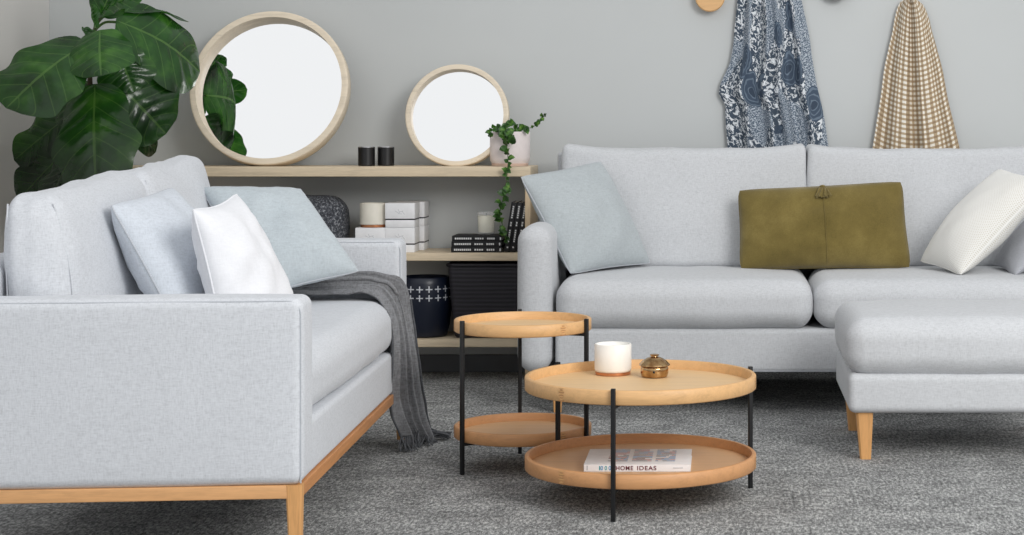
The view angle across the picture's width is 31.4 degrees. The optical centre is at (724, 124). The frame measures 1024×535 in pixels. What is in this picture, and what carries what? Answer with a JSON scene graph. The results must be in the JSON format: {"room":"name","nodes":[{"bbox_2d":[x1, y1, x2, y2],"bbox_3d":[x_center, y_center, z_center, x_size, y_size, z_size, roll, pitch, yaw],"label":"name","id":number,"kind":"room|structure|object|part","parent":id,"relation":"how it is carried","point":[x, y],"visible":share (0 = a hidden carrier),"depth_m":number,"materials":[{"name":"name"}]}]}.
{"room":"living room","nodes":[
{"label":"living room","id":0,"kind":"room"},
{"bbox_2d":[0,0,48,252],"bbox_3d":[-2.790,-0.350,6.150,0.100,2.700,2.300,0,0,0],"label":"wall","id":1,"kind":"structure","parent":0,"point":[23,23],"depth_m":6.92,"materials":[{"name":"grey paint"}]},
{"bbox_2d":[0,372,1023,534],"bbox_3d":[0.330,1.000,2.150,6.140,0.001,10.300,0,0,0],"label":"floor","id":2,"kind":"structure","parent":0,"point":[925,473],"depth_m":4.96,"materials":[{"name":"grey carpet"}]},
{"bbox_2d":[0,0,199,195],"bbox_3d":[-2.322,0.212,6.594,0.660,1.576,0.737,0,0,0],"label":"fiddle leaf fig","id":3,"kind":"object","parent":2,"relation":"on","point":[81,129],"visible":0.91,"depth_m":6.43,"materials":[{"name":"plant"}]},
{"bbox_2d":[0,155,405,534],"bbox_3d":[-1.391,0.545,4.838,0.834,0.909,1.787,0,0,-3],"label":"sofa","id":4,"kind":"object","parent":2,"relation":"on","point":[111,391],"visible":0.84,"depth_m":3.98,"materials":[{"name":"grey fabric"}]},
{"bbox_3d":[-1.743,0.565,4.806,0.125,0.511,1.752,0,0,-2],"label":"frame","id":5,"kind":"part","parent":4,"relation":"part of","materials":[{"name":"fabric"}]},
{"bbox_2d":[4,171,146,295],"bbox_3d":[-1.581,0.336,4.492,0.217,0.430,0.816,0,0,-2],"label":"cushion","id":6,"kind":"object","parent":4,"relation":"on","point":[62,240],"depth_m":4.17,"materials":[{"name":"grey fabric"}]},
{"bbox_3d":[-1.355,0.816,3.980,0.772,0.030,0.027,0,0,-5],"label":"rail","id":7,"kind":"part","parent":4,"relation":"part of","materials":[{"name":"brown wood"}]},
{"bbox_3d":[-1.342,0.594,4.029,0.810,0.425,0.139,0,0,-5],"label":"arm","id":8,"kind":"part","parent":4,"relation":"part of","materials":[{"name":"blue fabric"}]},
{"bbox_2d":[111,188,204,293],"bbox_3d":[-1.393,0.331,4.579,0.226,0.329,0.431,0,0,0],"label":"throw pillow","id":9,"kind":"object","parent":4,"relation":"on","point":[153,233],"visible":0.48,"depth_m":4.41,"materials":[{"name":"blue fabric"}]},
{"bbox_2d":[123,155,210,208],"bbox_3d":[-1.611,0.321,5.216,0.219,0.460,0.729,0,0,-2],"label":"cushion","id":10,"kind":"object","parent":4,"relation":"on","point":[186,174],"depth_m":5.21,"materials":[{"name":"grey fabric"}]},
{"bbox_2d":[191,194,292,293],"bbox_3d":[-1.200,0.349,4.495,0.210,0.342,0.322,0,0,0],"label":"throw pillow","id":11,"kind":"object","parent":4,"relation":"on","point":[234,254],"visible":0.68,"depth_m":4.39,"materials":[{"name":"white fabric"}]},
{"bbox_2d":[204,186,358,287],"bbox_3d":[-1.333,0.338,5.378,0.412,0.308,0.264,0,0,37],"label":"throw pillow","id":12,"kind":"object","parent":4,"relation":"on","point":[308,252],"visible":0.73,"depth_m":5.32,"materials":[{"name":"grey fabric"}]},
{"bbox_3d":[-0.960,0.901,4.018,0.036,0.199,0.037,0,0,-3],"label":"leg","id":13,"kind":"part","parent":4,"relation":"part of","materials":[{"name":"brown wood"}]},
{"bbox_3d":[-0.996,0.826,4.873,0.030,0.048,1.679,0,0,-2],"label":"rail","id":14,"kind":"part","parent":4,"relation":"part of","materials":[{"name":"brown wood"}]},
{"bbox_2d":[310,298,391,404],"bbox_3d":[-1.332,0.612,4.842,0.710,0.184,1.513,0,0,-2],"label":"seat cushion","id":15,"kind":"object","parent":4,"relation":"on","point":[351,337],"depth_m":4.82,"materials":[{"name":"grey fabric"}]},
{"bbox_3d":[-1.412,0.590,5.647,0.808,0.469,0.139,0,0,-5],"label":"arm","id":16,"kind":"part","parent":4,"relation":"part of","materials":[{"name":"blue fabric"}]},
{"bbox_2d":[292,271,451,451],"bbox_3d":[-1.085,0.725,5.551,0.547,0.547,0.263,0,0,-22],"label":"throw blanket","id":17,"kind":"object","parent":4,"relation":"on","point":[409,412],"visible":0.89,"depth_m":5.52,"materials":[{"name":"grey fabric"}]},
{"bbox_2d":[133,165,537,374],"bbox_3d":[-1.593,0.581,7.143,1.674,0.838,0.285,0,0,0],"label":"shelf unit","id":18,"kind":"object","parent":2,"relation":"on","point":[430,254],"visible":0.1,"depth_m":7.00,"materials":[{"name":"brown wood"}]},
{"bbox_2d":[189,11,350,165],"bbox_3d":[-1.800,-0.143,7.130,0.626,0.621,0.199,0,0,0],"label":"round mirror","id":19,"kind":"object","parent":18,"relation":"on","point":[271,88],"visible":0.95,"depth_m":7.14,"materials":[{"name":"brown wood"}]},
{"bbox_2d":[305,194,349,237],"bbox_3d":[-1.671,0.386,7.139,0.359,0.223,0.240,0,0,0],"label":"vase","id":20,"kind":"object","parent":18,"relation":"on","point":[333,210],"visible":0.28,"depth_m":7.06,"materials":[{"name":"black ceramic"}]},
{"bbox_2d":[358,146,374,165],"bbox_3d":[-1.418,0.124,7.120,0.067,0.077,0.067,0,0,0],"label":"candle jar","id":21,"kind":"object","parent":18,"relation":"on","point":[366,154],"visible":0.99,"depth_m":7.09,"materials":[{"name":"black glass"}]},
{"bbox_2d":[355,227,384,237],"bbox_3d":[-1.387,0.450,7.090,0.116,0.096,0.113,0,0,0],"label":"gift box","id":22,"kind":"object","parent":18,"relation":"on","point":[360,232],"visible":0.49,"depth_m":7.03,"materials":[{"name":"white cardboard"}]},
{"bbox_2d":[360,202,384,227],"bbox_3d":[-1.384,0.354,7.090,0.107,0.094,0.107,0,0,0],"label":"candle cup","id":23,"kind":"object","parent":22,"relation":"on","point":[372,215],"visible":0.94,"depth_m":7.04,"materials":[{"name":"beige ceramic"}]},
{"bbox_2d":[377,146,393,165],"bbox_3d":[-1.347,0.124,7.150,0.067,0.077,0.067,0,0,0],"label":"candle jar","id":24,"kind":"object","parent":18,"relation":"on","point":[385,154],"visible":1,"depth_m":7.12,"materials":[{"name":"black glass"}]},
{"bbox_2d":[385,226,419,251],"bbox_3d":[-1.270,0.450,7.090,0.116,0.096,0.113,0,0,0],"label":"gift box","id":25,"kind":"object","parent":18,"relation":"on","point":[411,236],"visible":0.76,"depth_m":7.03,"materials":[{"name":"white cardboard"}]},
{"bbox_2d":[385,202,419,227],"bbox_3d":[-1.270,0.353,7.090,0.116,0.096,0.113,0,0,0],"label":"gift box","id":26,"kind":"object","parent":25,"relation":"on","point":[397,214],"visible":1,"depth_m":7.03,"materials":[{"name":"white cardboard"}]},
{"bbox_3d":[-1.270,0.336,7.090,0.116,0.061,0.112,0,0,0],"label":"lid","id":27,"kind":"part","parent":26,"relation":"part of","materials":[{"name":"white cardboard"}]},
{"bbox_3d":[-1.270,0.433,7.090,0.116,0.061,0.112,0,0,0],"label":"lid","id":28,"kind":"part","parent":25,"relation":"part of","materials":[{"name":"white cardboard"}]},
{"bbox_2d":[419,225,428,249],"bbox_3d":[-1.254,0.450,7.215,0.116,0.096,0.113,0,0,0],"label":"gift box","id":29,"kind":"object","parent":18,"relation":"on","point":[424,230],"visible":0.21,"depth_m":7.16,"materials":[{"name":"white cardboard"}]},
{"bbox_2d":[397,201,428,225],"bbox_3d":[-1.254,0.353,7.215,0.116,0.096,0.113,0,0,0],"label":"gift box","id":30,"kind":"object","parent":29,"relation":"on","point":[424,205],"visible":0.25,"depth_m":7.17,"materials":[{"name":"white cardboard"}]},
{"bbox_3d":[-1.254,0.336,7.215,0.116,0.061,0.112,0,0,0],"label":"lid","id":31,"kind":"part","parent":30,"relation":"part of","materials":[{"name":"white cardboard"}]},
{"bbox_3d":[-1.254,0.433,7.215,0.116,0.061,0.112,0,0,0],"label":"lid","id":32,"kind":"part","parent":29,"relation":"part of","materials":[{"name":"white cardboard"}]},
{"bbox_2d":[406,274,451,337],"bbox_3d":[-1.188,0.717,7.130,0.214,0.236,0.214,0,0,0],"label":"pot","id":33,"kind":"object","parent":18,"relation":"on","point":[430,295],"visible":0.66,"depth_m":7.04,"materials":[{"name":"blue ceramic"}]},
{"bbox_2d":[405,64,509,165],"bbox_3d":[-1.060,-0.036,7.132,0.409,0.410,0.107,0,0,0],"label":"round mirror","id":34,"kind":"object","parent":18,"relation":"on","point":[449,112],"visible":0.91,"depth_m":7.14,"materials":[{"name":"brown wood"}]},
{"bbox_2d":[451,245,504,251],"bbox_3d":[-0.971,0.487,7.110,0.199,0.022,0.160,0,0,0],"label":"book","id":35,"kind":"object","parent":18,"relation":"on","point":[453,249],"visible":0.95,"depth_m":7.03,"materials":[{"name":"black paper"}]},
{"bbox_2d":[451,240,504,246],"bbox_3d":[-0.971,0.465,7.110,0.196,0.022,0.160,0,0,0],"label":"book","id":36,"kind":"object","parent":35,"relation":"on","point":[453,243],"visible":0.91,"depth_m":7.03,"materials":[{"name":"black paper"}]},
{"bbox_2d":[452,234,505,240],"bbox_3d":[-0.969,0.444,7.111,0.197,0.020,0.158,0,0,0],"label":"book","id":37,"kind":"object","parent":36,"relation":"on","point":[458,237],"visible":0.97,"depth_m":7.03,"materials":[{"name":"black paper"}]},
{"bbox_2d":[478,213,494,232],"bbox_3d":[-0.943,0.388,7.110,0.073,0.090,0.073,0,0,0],"label":"glass candle","id":38,"kind":"object","parent":37,"relation":"on","point":[486,223],"visible":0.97,"depth_m":7.08,"materials":[{"name":"beige wax"}]},
{"bbox_2d":[446,261,517,337],"bbox_3d":[-0.936,0.688,7.150,0.313,0.294,0.254,0,0,0],"label":"wicker basket","id":39,"kind":"object","parent":18,"relation":"on","point":[476,287],"visible":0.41,"depth_m":7.04,"materials":[{"name":"black wicker"}]},
{"bbox_2d":[504,201,517,251],"bbox_3d":[-0.838,0.399,7.105,0.050,0.197,0.150,0,0,0],"label":"book","id":40,"kind":"object","parent":18,"relation":"on","point":[514,203],"visible":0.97,"depth_m":7.03,"materials":[{"name":"black paper"}]},
{"bbox_2d":[485,113,545,242],"bbox_3d":[-0.849,0.205,7.081,0.199,0.508,0.230,0,0,45],"label":"trailing potted plant","id":41,"kind":"object","parent":18,"relation":"on","point":[509,147],"visible":1,"depth_m":7.04,"materials":[{"name":"green plant"}]},
{"bbox_3d":[-0.849,0.091,7.110,0.158,0.130,0.158,0,0,0],"label":"planter","id":42,"kind":"part","parent":41,"relation":"part of","materials":[{"name":"ceramic"}]},
{"bbox_2d":[510,200,522,251],"bbox_3d":[-0.816,0.399,7.105,0.050,0.197,0.150,0,0,0],"label":"book","id":43,"kind":"object","parent":18,"relation":"on","point":[520,203],"visible":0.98,"depth_m":7.03,"materials":[{"name":"black paper"}]},
{"bbox_2d":[516,201,524,251],"bbox_3d":[-0.793,0.399,7.105,0.050,0.197,0.150,0,0,0],"label":"book","id":44,"kind":"object","parent":18,"relation":"on","point":[522,219],"visible":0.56,"depth_m":7.03,"materials":[{"name":"black paper"}]},
{"bbox_3d":[-0.767,0.601,7.143,0.022,0.798,0.281,0,0,0],"label":"panel","id":45,"kind":"part","parent":18,"relation":"part of","materials":[{"name":"brown wood"}]},
{"bbox_2d":[454,309,590,474],"bbox_3d":[-0.592,0.780,5.279,0.400,0.440,0.409,0,0,0],"label":"side table","id":46,"kind":"object","parent":2,"relation":"on","point":[519,429],"visible":0.91,"depth_m":5.20,"materials":[{"name":"brown wood"}]},
{"bbox_3d":[-0.751,0.780,5.146,0.011,0.440,0.011,0,0,-39],"label":"leg","id":47,"kind":"part","parent":46,"relation":"part of","materials":[{"name":"black metal"}]},
{"bbox_3d":[-0.624,0.780,5.478,0.011,0.440,0.011,0,0,-9],"label":"leg","id":48,"kind":"part","parent":46,"relation":"part of","materials":[{"name":"black metal"}]},
{"bbox_2d":[454,311,590,337],"bbox_3d":[-0.592,0.584,5.275,0.400,0.035,0.400,0,0,0],"label":"tray","id":49,"kind":"object","parent":46,"relation":"on","point":[512,324],"depth_m":5.19,"materials":[{"name":"brown wood"}]},
{"bbox_2d":[454,413,590,446],"bbox_3d":[-0.592,0.891,5.275,0.400,0.035,0.400,0,0,0],"label":"tray","id":50,"kind":"object","parent":46,"relation":"on","point":[504,429],"depth_m":5.27,"materials":[{"name":"brown wood"}]},
{"bbox_3d":[-0.401,0.780,5.202,0.011,0.440,0.011,0,0,21],"label":"leg","id":51,"kind":"part","parent":46,"relation":"part of","materials":[{"name":"black metal"}]},
{"bbox_2d":[525,359,755,521],"bbox_3d":[-0.227,0.833,4.847,0.622,0.335,0.628,0,0,0],"label":"coffee table","id":52,"kind":"object","parent":2,"relation":"on","point":[714,460],"visible":0.9,"depth_m":4.79,"materials":[{"name":"brown wood"}]},
{"bbox_3d":[-0.469,0.833,5.053,0.011,0.335,0.011,0,0,40],"label":"leg","id":53,"kind":"part","parent":52,"relation":"part of","materials":[{"name":"black metal"}]},
{"bbox_2d":[595,341,630,376],"bbox_3d":[-0.313,0.653,5.030,0.103,0.086,0.103,0,0,0],"label":"candle cup","id":54,"kind":"object","parent":52,"relation":"on","point":[612,358],"visible":1,"depth_m":4.99,"materials":[{"name":"white ceramic"}]},
{"bbox_3d":[-0.282,0.833,4.539,0.011,0.335,0.011,0,0,10],"label":"leg","id":55,"kind":"part","parent":52,"relation":"part of","materials":[{"name":"black metal"}]},
{"bbox_2d":[584,449,691,471],"bbox_3d":[-0.230,0.898,4.824,0.280,0.020,0.221,0,0,0],"label":"book","id":56,"kind":"object","parent":52,"relation":"on","point":[597,460],"visible":0.96,"depth_m":4.76,"materials":[{"name":"paper"}]},
{"bbox_2d":[608,450,629,461],"bbox_3d":[-0.284,0.888,4.835,0.052,0.001,0.176,0,0,0],"label":"print","id":57,"kind":"object","parent":56,"relation":"on","point":[621,455],"depth_m":4.82},
{"bbox_2d":[632,450,653,461],"bbox_3d":[-0.220,0.888,4.835,0.052,0.001,0.176,0,0,0],"label":"print","id":58,"kind":"object","parent":56,"relation":"on","point":[639,455],"depth_m":4.82},
{"bbox_2d":[655,450,676,461],"bbox_3d":[-0.158,0.888,4.835,0.052,0.001,0.176,0,0,0],"label":"print","id":59,"kind":"object","parent":56,"relation":"on","point":[662,455],"depth_m":4.82},
{"bbox_2d":[525,359,755,405],"bbox_3d":[-0.227,0.690,4.850,0.622,0.038,0.622,0,0,0],"label":"tray","id":60,"kind":"object","parent":52,"relation":"on","point":[687,381],"depth_m":4.81,"materials":[{"name":"brown wood"}]},
{"bbox_2d":[525,433,755,489],"bbox_3d":[-0.227,0.902,4.850,0.622,0.038,0.622,0,0,0],"label":"tray","id":61,"kind":"object","parent":52,"relation":"on","point":[714,460],"depth_m":4.83,"materials":[{"name":"brown wood"}]},
{"bbox_2d":[639,353,669,378],"bbox_3d":[-0.195,0.664,4.975,0.086,0.064,0.086,0,0,0],"label":"lidded pot","id":62,"kind":"object","parent":52,"relation":"on","point":[654,366],"visible":1,"depth_m":4.95,"materials":[{"name":"brown metal"}]},
{"bbox_3d":[-0.195,0.652,4.975,0.083,0.025,0.083,0,0,45],"label":"lid","id":63,"kind":"part","parent":62,"relation":"part of","materials":[{"name":"brown metal"}]},
{"bbox_2d":[641,366,667,378],"bbox_3d":[-0.195,0.681,4.975,0.077,0.031,0.077,0,0,0],"label":"bowl","id":64,"kind":"object","parent":62,"relation":"attached to","point":[653,372],"depth_m":4.94,"materials":[{"name":"brown metal"}]},
{"bbox_3d":[0.070,0.833,4.958,0.011,0.335,0.011,0,0,-20],"label":"leg","id":65,"kind":"part","parent":52,"relation":"part of","materials":[{"name":"black metal"}]},
{"bbox_2d":[517,143,1023,412],"bbox_3d":[0.301,0.536,6.646,2.043,0.929,0.939,0,0,0],"label":"sofa","id":66,"kind":"object","parent":2,"relation":"on","point":[694,300],"visible":0.67,"depth_m":6.33,"materials":[{"name":"grey fabric"}]},
{"bbox_3d":[-0.659,0.601,6.645,0.122,0.509,0.910,0,0,0],"label":"arm","id":67,"kind":"part","parent":66,"relation":"part of","materials":[{"name":"grey fabric"}]},
{"bbox_3d":[-0.583,0.925,6.270,0.042,0.150,0.042,0,0,0],"label":"leg","id":68,"kind":"part","parent":66,"relation":"part of","materials":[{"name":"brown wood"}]},
{"bbox_2d":[521,162,649,273],"bbox_3d":[-0.501,0.334,6.602,0.478,0.392,0.240,0,0,-44],"label":"throw pillow","id":69,"kind":"object","parent":66,"relation":"on","point":[595,229],"visible":0.95,"depth_m":6.52,"materials":[{"name":"grey fabric"}]},
{"bbox_2d":[561,143,806,265],"bbox_3d":[-0.154,0.309,6.875,0.944,0.476,0.240,0,0,0],"label":"cushion","id":70,"kind":"object","parent":66,"relation":"on","point":[682,203],"depth_m":6.80,"materials":[{"name":"grey fabric"}]},
{"bbox_2d":[556,266,812,328],"bbox_3d":[-0.141,0.620,6.524,0.901,0.191,0.695,0,0,0],"label":"seat cushion","id":71,"kind":"object","parent":66,"relation":"on","point":[621,297],"depth_m":6.19,"materials":[{"name":"grey fabric"}]},
{"bbox_3d":[0.308,0.473,7.058,1.920,0.733,0.115,0,0,0],"label":"frame","id":72,"kind":"part","parent":66,"relation":"part of","materials":[{"name":"grey fabric"}]},
{"bbox_2d":[738,182,909,268],"bbox_3d":[0.366,0.372,6.660,0.633,0.321,0.166,0,0,0],"label":"lumbar pillow","id":73,"kind":"object","parent":66,"relation":"on","point":[863,225],"visible":1,"depth_m":6.61,"materials":[{"name":"green fabric"}]},
{"bbox_2d":[805,144,1023,265],"bbox_3d":[0.773,0.309,6.874,0.938,0.473,0.242,0,0,0],"label":"cushion","id":74,"kind":"object","parent":66,"relation":"on","point":[933,181],"depth_m":6.82,"materials":[{"name":"grey fabric"}]},
{"bbox_2d":[807,266,1023,327],"bbox_3d":[0.748,0.620,6.525,0.888,0.192,0.697,0,0,0],"label":"seat cushion","id":75,"kind":"object","parent":66,"relation":"on","point":[828,289],"depth_m":6.21,"materials":[{"name":"grey fabric"}]},
{"bbox_2d":[921,169,1023,274],"bbox_3d":[0.934,0.345,6.508,0.377,0.363,0.302,0,0,-12],"label":"throw pillow","id":76,"kind":"object","parent":66,"relation":"on","point":[989,213],"visible":1,"depth_m":6.40,"materials":[{"name":"white fabric"}]},
{"bbox_2d":[993,221,1023,274],"bbox_3d":[1.163,0.367,6.527,0.323,0.331,0.306,0,0,-7],"label":"throw pillow","id":77,"kind":"object","parent":66,"relation":"on","point":[1010,257],"visible":1,"depth_m":6.47,"materials":[{"name":"grey fabric"}]},
{"bbox_2d":[834,298,1023,458],"bbox_3d":[0.712,0.781,5.660,0.712,0.438,0.642,0,0,0],"label":"ottoman","id":78,"kind":"object","parent":2,"relation":"on","point":[912,355],"visible":1,"depth_m":5.36,"materials":[{"name":"grey fabric"}]},
{"bbox_3d":[0.417,0.927,5.900,0.052,0.145,0.052,0,0,0],"label":"leg","id":79,"kind":"part","parent":78,"relation":"part of","materials":[{"name":"brown wood"}]},
{"bbox_3d":[0.417,0.927,5.400,0.052,0.145,0.052,0,0,0],"label":"leg","id":80,"kind":"part","parent":78,"relation":"part of","materials":[{"name":"brown wood"}]},
{"bbox_2d":[834,298,1023,373],"bbox_3d":[0.712,0.664,5.660,0.712,0.204,0.642,0,0,0],"label":"cushion","id":81,"kind":"object","parent":78,"relation":"on","point":[912,335],"depth_m":5.36,"materials":[{"name":"grey fabric"}]},
{"bbox_2d":[49,0,1023,353],"bbox_3d":[0.280,-0.350,7.350,6.240,2.700,0.100,0,0,0],"label":"wall","id":82,"kind":"structure","parent":0,"point":[602,73],"depth_m":7.30,"materials":[{"name":"grey paint"}]},
{"bbox_2d":[419,354,554,371],"bbox_3d":[0.330,0.965,7.293,6.140,0.070,0.014,0,0,0],"label":"baseboard","id":83,"kind":"structure","parent":82,"relation":"attached to","point":[429,362],"depth_m":7.29,"materials":[{"name":"grey paint"}]},
{"bbox_2d":[696,0,723,11],"bbox_3d":[-0.061,-0.517,7.275,0.120,0.120,0.050,0,0,0],"label":"wall hook","id":84,"kind":"object","parent":82,"relation":"attached to","point":[706,5],"visible":1,"depth_m":7.25,"materials":[{"name":"brown wood"}]},
{"bbox_3d":[0.170,-0.570,7.275,0.090,0.090,0.050,0,0,0],"label":"wall hook","id":85,"kind":"object","parent":82,"relation":"attached to","visible":0},
{"bbox_2d":[719,0,828,147],"bbox_3d":[0.218,-0.204,7.251,0.485,0.928,0.084,0,0,0],"label":"scarf","id":86,"kind":"object","parent":85,"relation":"hanging from","point":[769,92],"visible":0.76,"depth_m":7.25,"materials":[{"name":"blue fabric"}]},
{"bbox_3d":[0.755,-0.440,7.275,0.080,0.080,0.050,0,0,0],"label":"wall hook","id":87,"kind":"object","parent":82,"relation":"attached to","visible":0},
{"bbox_2d":[873,0,959,148],"bbox_3d":[0.778,-0.125,7.249,0.411,0.770,0.090,0,0,0],"label":"scarf","id":88,"kind":"object","parent":87,"relation":"hanging from","point":[914,111],"visible":0.77,"depth_m":7.25,"materials":[{"name":"beige fabric"}]}
]}

